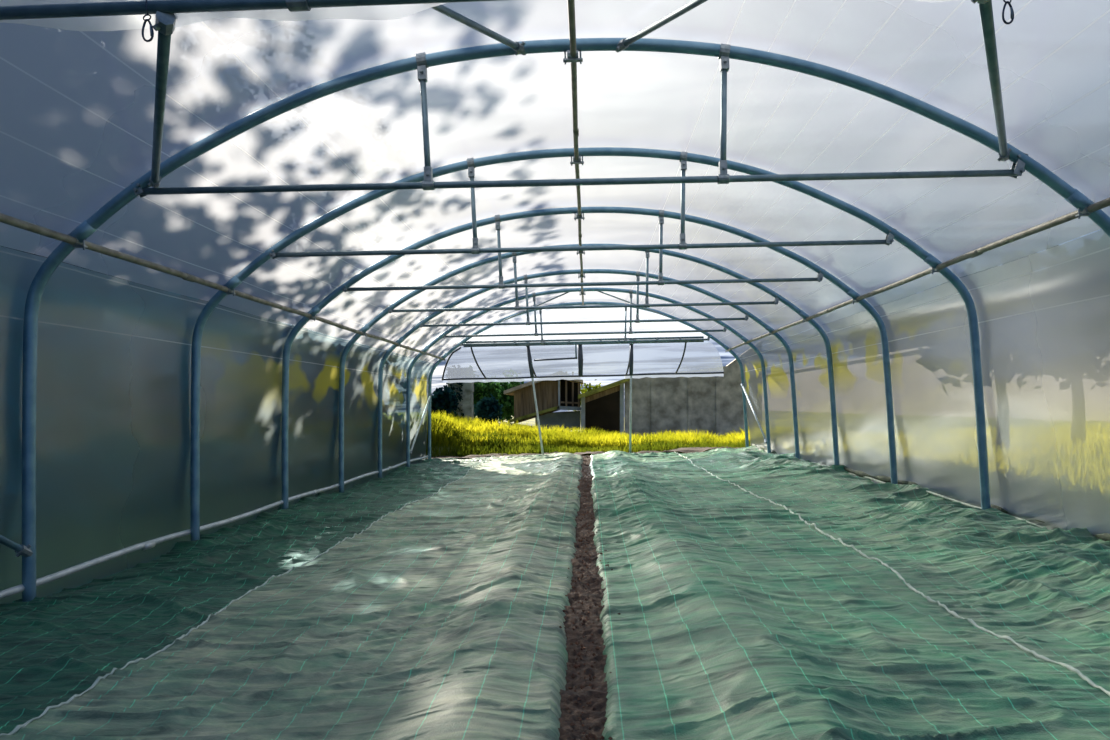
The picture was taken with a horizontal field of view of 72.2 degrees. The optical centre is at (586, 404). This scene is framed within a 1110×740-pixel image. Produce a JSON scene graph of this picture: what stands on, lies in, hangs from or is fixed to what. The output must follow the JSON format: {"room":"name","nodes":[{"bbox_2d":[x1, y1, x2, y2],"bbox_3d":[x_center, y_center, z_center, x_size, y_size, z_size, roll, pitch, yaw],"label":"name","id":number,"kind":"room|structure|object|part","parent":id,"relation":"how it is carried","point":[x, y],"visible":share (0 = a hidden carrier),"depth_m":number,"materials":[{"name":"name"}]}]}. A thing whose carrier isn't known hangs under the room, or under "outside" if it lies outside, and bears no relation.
{"room":"greenhouse","nodes":[
{"label":"greenhouse","id":0,"kind":"room"},
{"bbox_2d":[0,246,433,603],"bbox_3d":[-3.449,0.173,9.635,0.301,2.171,14.270,-2,0,0],"label":"wall","id":1,"kind":"structure","parent":0,"point":[113,413],"depth_m":6.13,"materials":[{"name":"clear plastic"}]},
{"bbox_2d":[0,455,428,598],"bbox_3d":[-3.502,1.121,9.645,0.072,0.072,14.391,-2,0,0],"label":"base rail","id":2,"kind":"object","parent":1,"relation":"attached to","point":[149,544],"visible":0.92,"depth_m":6.11,"materials":[{"name":"metal"}]},
{"bbox_2d":[0,0,504,19],"bbox_3d":[0.024,-0.546,2.600,7.137,3.649,0.092,-3,0,0],"label":"crossbar","id":3,"kind":"object","parent":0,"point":[165,6],"visible":1,"depth_m":2.58,"materials":[{"name":"metal"}]},
{"bbox_2d":[0,0,145,5],"bbox_3d":[-1.761,-1.384,2.635,0.497,0.019,0.063,-2,0,0],"label":"door curtain","id":4,"kind":"object","parent":3,"relation":"hanging from","point":[2,2],"depth_m":2.64,"materials":[{"name":"white plastic"}]},
{"bbox_2d":[0,14,155,30],"bbox_3d":[-1.743,-1.304,2.635,0.531,0.051,0.063,-2,0,0],"label":"door curtain","id":5,"kind":"object","parent":3,"relation":"hanging from","point":[129,22],"depth_m":2.64,"materials":[{"name":"white plastic"}]},
{"bbox_2d":[142,0,153,41],"bbox_3d":[-1.484,-1.297,2.565,0.041,0.144,0.014,-2,0,0],"label":"carabiner","id":6,"kind":"object","parent":3,"relation":"hanging from","point":[147,14],"visible":1,"depth_m":2.56,"materials":[{"name":"metal"}]},
{"bbox_2d":[174,3,444,26],"bbox_3d":[-0.951,-1.336,2.635,0.927,0.052,0.063,-2,0,0],"label":"door curtain","id":7,"kind":"object","parent":3,"relation":"hanging from","point":[379,12],"depth_m":2.64,"materials":[{"name":"white plastic"}]},
{"bbox_2d":[1002,0,1013,23],"bbox_3d":[1.420,-1.357,2.565,0.041,0.144,0.014,-2,0,0],"label":"carabiner","id":8,"kind":"object","parent":3,"relation":"hanging from","point":[1006,2],"visible":1,"depth_m":2.56,"materials":[{"name":"metal"}]},
{"bbox_2d":[0,0,1109,362],"bbox_3d":[-0.051,-1.644,9.635,6.651,1.284,14.270,-2,0,0],"label":"ceiling","id":9,"kind":"structure","parent":0,"point":[77,107],"depth_m":5.31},
{"bbox_2d":[737,230,1109,538],"bbox_3d":[3.454,-0.044,9.635,0.298,2.172,14.270,-2,0,0],"label":"wall","id":10,"kind":"structure","parent":0,"point":[1043,317],"depth_m":6.68,"materials":[{"name":"clear plastic"}]},
{"bbox_2d":[751,444,1109,540],"bbox_3d":[3.625,0.900,9.660,0.142,0.154,14.122,-2,0,0],"label":"base rail","id":11,"kind":"object","parent":10,"relation":"attached to","point":[1106,536],"visible":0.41,"depth_m":8.47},
{"bbox_3d":[3.586,0.931,9.660,0.062,0.093,14.121,-2,0,0],"label":"pale cord","id":12,"kind":"part","parent":11,"relation":"part of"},
{"bbox_3d":[0.037,1.184,7.950,7.500,0.036,18.900,-2,0,0],"label":"floor","id":13,"kind":"structure","parent":0,"visible":0},
{"bbox_2d":[0,457,489,733],"bbox_3d":[-2.721,1.186,9.450,1.685,0.176,15.700,-2,0,0],"label":"sheet","id":14,"kind":"object","parent":13,"relation":"on","point":[54,647],"visible":0.91,"depth_m":4.84,"materials":[{"name":"green fabric"}]},
{"bbox_2d":[0,452,582,739],"bbox_3d":[-1.125,1.150,9.450,2.105,0.215,15.701,-2,0,0],"label":"sheet","id":15,"kind":"object","parent":13,"relation":"on","point":[441,618],"visible":1,"depth_m":3.65,"materials":[{"name":"green fabric"}]},
{"bbox_2d":[525,344,543,454],"bbox_3d":[-1.149,-0.103,16.816,0.339,2.602,0.101,-2,0,0],"label":"end post","id":16,"kind":"object","parent":13,"relation":"on","point":[530,364],"visible":0.97,"depth_m":16.80,"materials":[{"name":"metal"}]},
{"bbox_2d":[22,38,1109,601],"bbox_3d":[-0.017,-0.541,4.720,7.077,3.465,0.092,-2,0,0],"label":"hoop","id":17,"kind":"object","parent":13,"relation":"on","point":[420,62],"visible":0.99,"depth_m":4.70,"materials":[{"name":"metal"}]},
{"bbox_2d":[0,535,32,556],"bbox_3d":[-3.454,0.329,3.660,0.074,1.230,2.124,-2,0,-1],"label":"diagonal brace","id":18,"kind":"object","parent":17,"relation":"attached to","point":[25,551],"visible":1,"depth_m":4.61,"materials":[{"name":"metal"}]},
{"bbox_2d":[147,11,175,187],"bbox_3d":[-2.069,-1.357,3.670,0.081,0.160,2.476,-2,0,-30],"label":"diagonal brace","id":19,"kind":"object","parent":17,"relation":"attached to","point":[165,22],"visible":0.98,"depth_m":3.14,"materials":[{"name":"metal"}]},
{"bbox_2d":[0,213,444,359],"bbox_3d":[-3.174,-1.016,9.645,0.057,0.057,14.390,-2,0,0],"label":"side purlin","id":20,"kind":"object","parent":17,"relation":"attached to","point":[6,219],"visible":0.98,"depth_m":5.63,"materials":[{"name":"grey metal"}]},
{"bbox_2d":[432,5,525,55],"bbox_3d":[-1.026,-2.073,3.660,0.082,0.295,2.511,-2,0,31],"label":"diagonal brace","id":21,"kind":"object","parent":17,"relation":"attached to","point":[518,47],"visible":0.99,"depth_m":4.35,"materials":[{"name":"metal"}]},
{"bbox_2d":[567,0,583,304],"bbox_3d":[-0.088,-2.173,9.645,0.047,0.047,14.390,-2,0,0],"label":"ridge purlin","id":22,"kind":"object","parent":17,"relation":"attached to","point":[571,3],"visible":0.86,"depth_m":5.51,"materials":[{"name":"grey metal"}]},
{"bbox_2d":[615,0,707,52],"bbox_3d":[0.864,-2.132,3.660,0.080,0.297,2.542,-2,0,-32],"label":"diagonal brace","id":23,"kind":"object","parent":17,"relation":"attached to","point":[624,43],"visible":0.99,"depth_m":4.37,"materials":[{"name":"metal"}]},
{"bbox_2d":[726,197,1109,350],"bbox_3d":[3.103,-1.213,9.645,0.057,0.057,14.390,-2,0,0],"label":"side purlin","id":24,"kind":"object","parent":17,"relation":"attached to","point":[1104,203],"visible":0.94,"depth_m":6.13,"materials":[{"name":"grey metal"}]},
{"bbox_2d":[971,0,1010,161],"bbox_3d":[1.979,-1.495,3.670,0.082,0.138,2.475,-2,0,30],"label":"diagonal brace","id":25,"kind":"object","parent":17,"relation":"attached to","point":[985,6],"visible":1,"depth_m":3.32,"materials":[{"name":"metal"}]},
{"bbox_2d":[558,455,608,739],"bbox_3d":[-0.014,1.155,9.200,0.340,0.066,16.000,-2,0,0],"label":"soil","id":26,"kind":"object","parent":13,"relation":"on","point":[597,696],"visible":0.56,"depth_m":3.75,"materials":[{"name":"brown soil"}]},
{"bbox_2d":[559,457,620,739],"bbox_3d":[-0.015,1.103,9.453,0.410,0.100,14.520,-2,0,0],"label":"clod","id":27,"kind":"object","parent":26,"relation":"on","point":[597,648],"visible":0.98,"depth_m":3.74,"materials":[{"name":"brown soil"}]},
{"bbox_2d":[406,287,770,466],"bbox_3d":[-0.017,-0.541,14.720,7.077,3.465,0.092,-2,0,0],"label":"hoop","id":28,"kind":"object","parent":13,"relation":"on","point":[630,291],"visible":0.99,"depth_m":14.69,"materials":[{"name":"metal"}]},
{"bbox_2d":[501,292,568,321],"bbox_3d":[-1.129,-2.010,15.720,0.026,0.341,2.546,-2,0,-38],"label":"diagonal brace","id":29,"kind":"object","parent":28,"relation":"attached to","point":[566,292],"visible":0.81,"depth_m":15.46,"materials":[{"name":"grey metal"}]},
{"bbox_2d":[598,291,667,316],"bbox_3d":[1.000,-2.076,15.720,0.026,0.341,2.546,-2,0,38],"label":"diagonal brace","id":30,"kind":"object","parent":28,"relation":"attached to","point":[598,291],"visible":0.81,"depth_m":15.48,"materials":[{"name":"grey metal"}]},
{"bbox_2d":[428,301,748,458],"bbox_3d":[-0.017,-0.541,16.720,7.077,3.465,0.092,-2,0,0],"label":"hoop","id":31,"kind":"object","parent":13,"relation":"on","point":[464,340],"visible":0.85,"depth_m":16.70,"materials":[{"name":"metal"}]},
{"bbox_2d":[410,393,431,454],"bbox_3d":[-3.431,0.353,15.720,0.074,1.240,2.005,-2,0,1],"label":"diagonal brace","id":32,"kind":"object","parent":31,"relation":"attached to","point":[430,394],"visible":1,"depth_m":15.62,"materials":[{"name":"metal"}]},
{"bbox_2d":[464,336,703,346],"bbox_3d":[-0.074,-1.397,16.781,5.300,0.183,0.062,-2,0,0],"label":"header bar","id":33,"kind":"object","parent":31,"relation":"attached to","point":[692,337],"visible":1,"depth_m":16.77,"materials":[{"name":"metal"}]},
{"bbox_2d":[534,344,582,375],"bbox_3d":[-0.628,-0.996,16.820,1.088,0.743,0.116,-2,0,0],"label":"hanger","id":34,"kind":"object","parent":33,"relation":"hanging from","point":[580,351],"visible":0.99,"depth_m":16.80,"materials":[{"name":"grey metal"}]},
{"bbox_2d":[442,343,723,380],"bbox_3d":[-0.110,-0.971,17.436,6.698,0.802,1.287,-2,0,0],"label":"frame","id":35,"kind":"object","parent":33,"relation":"attached to","point":[451,354],"visible":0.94,"depth_m":18.03,"materials":[{"name":"grey metal"}]},
{"bbox_2d":[741,383,766,443],"bbox_3d":[3.446,0.137,15.720,0.073,1.240,2.005,-2,0,-1],"label":"diagonal brace","id":36,"kind":"object","parent":31,"relation":"attached to","point":[742,384],"visible":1,"depth_m":15.61,"materials":[{"name":"metal"}]},
{"bbox_2d":[378,269,799,477],"bbox_3d":[-0.017,-0.541,12.720,7.077,3.465,0.092,-2,0,0],"label":"hoop","id":37,"kind":"object","parent":13,"relation":"on","point":[637,274],"visible":0.91,"depth_m":12.69,"materials":[{"name":"metal"}]},
{"bbox_2d":[339,244,839,492],"bbox_3d":[-0.017,-0.541,10.720,7.077,3.465,0.092,-2,0,0],"label":"hoop","id":38,"kind":"object","parent":13,"relation":"on","point":[391,308],"visible":0.87,"depth_m":10.70,"materials":[{"name":"metal"}]},
{"bbox_2d":[282,206,897,508],"bbox_3d":[-0.017,-0.541,8.720,7.077,3.465,0.092,-2,0,0],"label":"hoop","id":39,"kind":"object","parent":13,"relation":"on","point":[661,214],"visible":0.96,"depth_m":8.69,"materials":[{"name":"metal"}]},
{"bbox_2d":[190,147,990,540],"bbox_3d":[-0.017,-0.541,6.720,7.077,3.465,0.092,-2,0,0],"label":"hoop","id":40,"kind":"object","parent":13,"relation":"on","point":[470,164],"visible":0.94,"depth_m":6.70,"materials":[{"name":"metal"}]},
{"bbox_2d":[629,342,633,452],"bbox_3d":[0.981,-0.155,16.816,0.179,2.571,0.101,-2,0,0],"label":"end post","id":41,"kind":"object","parent":13,"relation":"on","point":[631,343],"visible":0.94,"depth_m":16.80,"materials":[{"name":"metal"}]},
{"bbox_2d":[590,450,1109,739],"bbox_3d":[1.025,1.067,9.449,1.966,0.247,15.703,-2,0,0],"label":"sheet","id":42,"kind":"object","parent":13,"relation":"on","point":[740,618],"visible":1,"depth_m":3.41,"materials":[{"name":"green fabric"}]},
{"bbox_2d":[679,445,1109,691],"bbox_3d":[2.699,0.984,9.450,1.908,0.275,15.700,-2,0,0],"label":"sheet","id":43,"kind":"object","parent":13,"relation":"on","point":[1043,589],"visible":0.96,"depth_m":5.21,"materials":[{"name":"green fabric"}]},
{"label":"outside","id":44,"kind":"structure","parent":0,"visible":0},
{"bbox_2d":[426,415,725,455],"bbox_3d":[2.520,0.611,31.000,85.000,1.159,78.000,-2,0,0],"label":"ground","id":45,"kind":"structure","parent":44,"point":[531,421],"depth_m":31.00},
{"bbox_2d":[431,385,460,419],"bbox_3d":[-4.293,0.007,22.618,1.268,1.270,1.231,-2,0,0],"label":"shrub","id":46,"kind":"object","parent":45,"relation":"on","point":[445,399],"visible":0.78,"depth_m":22.46,"materials":[{"name":"green plant"}]},
{"bbox_2d":[446,365,473,421],"bbox_3d":[-3.996,-0.060,23.908,0.808,2.387,0.784,-2,0,0],"label":"stone pillar","id":47,"kind":"structure","parent":45,"relation":"on","point":[464,389],"depth_m":23.70,"materials":[{"name":"grey stone"}]},
{"bbox_2d":[469,366,503,419],"bbox_3d":[-4.076,-0.455,29.427,1.946,2.198,2.009,-2,0,20],"label":"shrub","id":48,"kind":"object","parent":45,"relation":"on","point":[480,390],"visible":0.46,"depth_m":29.01,"materials":[{"name":"green plant"}]},
{"bbox_2d":[474,394,502,425],"bbox_3d":[-3.308,0.199,25.426,1.221,1.167,1.011,-2,0,45],"label":"shrub","id":49,"kind":"object","parent":45,"relation":"on","point":[488,408],"visible":0.95,"depth_m":25.25,"materials":[{"name":"green plant"}]},
{"bbox_2d":[485,369,524,421],"bbox_3d":[-3.558,-0.382,32.054,2.380,2.254,2.524,-2,0,16],"label":"shrub","id":50,"kind":"object","parent":45,"relation":"on","point":[507,401],"visible":0.47,"depth_m":31.44,"materials":[{"name":"green plant"}]},
{"bbox_2d":[504,370,582,430],"bbox_3d":[-1.512,-0.121,28.225,2.786,2.138,3.350,-2,0,0],"label":"wooden hut","id":51,"kind":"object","parent":45,"relation":"on","point":[554,394],"visible":0.88,"depth_m":27.00,"materials":[{"name":"brown wood"}]},
{"bbox_3d":[-0.977,-0.533,26.680,0.104,1.280,0.080,-2,0,0],"label":"post","id":52,"kind":"part","parent":51,"relation":"part of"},
{"bbox_3d":[-0.728,-0.533,26.680,0.104,1.280,0.080,-2,0,0],"label":"post","id":53,"kind":"part","parent":51,"relation":"part of","materials":[{"name":"wood"}]},
{"bbox_3d":[-0.497,-0.533,26.680,0.104,1.280,0.080,-2,0,0],"label":"post","id":54,"kind":"part","parent":51,"relation":"part of","materials":[{"name":"wood"}]},
{"bbox_3d":[-0.284,-0.533,26.680,0.104,1.280,0.080,-2,0,0],"label":"post","id":55,"kind":"part","parent":51,"relation":"part of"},
{"bbox_2d":[426,446,741,458],"bbox_3d":[0.034,1.082,17.650,10.000,0.174,0.900,-2,0,0],"label":"verge","id":56,"kind":"structure","parent":45,"relation":"on","point":[693,449],"depth_m":17.58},
{"bbox_2d":[568,379,600,410],"bbox_3d":[0.144,0.005,33.055,2.017,2.231,1.886,-2,0,0],"label":"shrub","id":57,"kind":"object","parent":45,"relation":"on","point":[585,388],"visible":0.11,"depth_m":33.05,"materials":[{"name":"green plant"}]},
{"bbox_2d":[426,410,750,458],"bbox_3d":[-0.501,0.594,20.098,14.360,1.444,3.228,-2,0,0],"label":"grass","id":58,"kind":"structure","parent":45,"relation":"on","point":[438,421],"depth_m":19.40,"materials":[{"name":"yellow plant"}]},
{"bbox_2d":[578,377,629,434],"bbox_3d":[0.581,0.138,26.825,1.732,2.065,4.350,-2,0,0],"label":"barn","id":59,"kind":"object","parent":45,"relation":"on","point":[602,407],"visible":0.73,"depth_m":27.60,"materials":[{"name":"brown wood"}]},
{"bbox_3d":[1.151,0.199,25.065,0.191,1.907,0.230,-2,0,0],"label":"door post","id":60,"kind":"part","parent":59,"relation":"part of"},
{"bbox_2d":[624,346,758,436],"bbox_3d":[3.506,-0.324,25.157,4.614,3.485,0.385,-2,0,0],"label":"wall","id":61,"kind":"structure","parent":45,"relation":"on","point":[713,403],"depth_m":25.00,"materials":[{"name":"grey concrete"}]}
]}

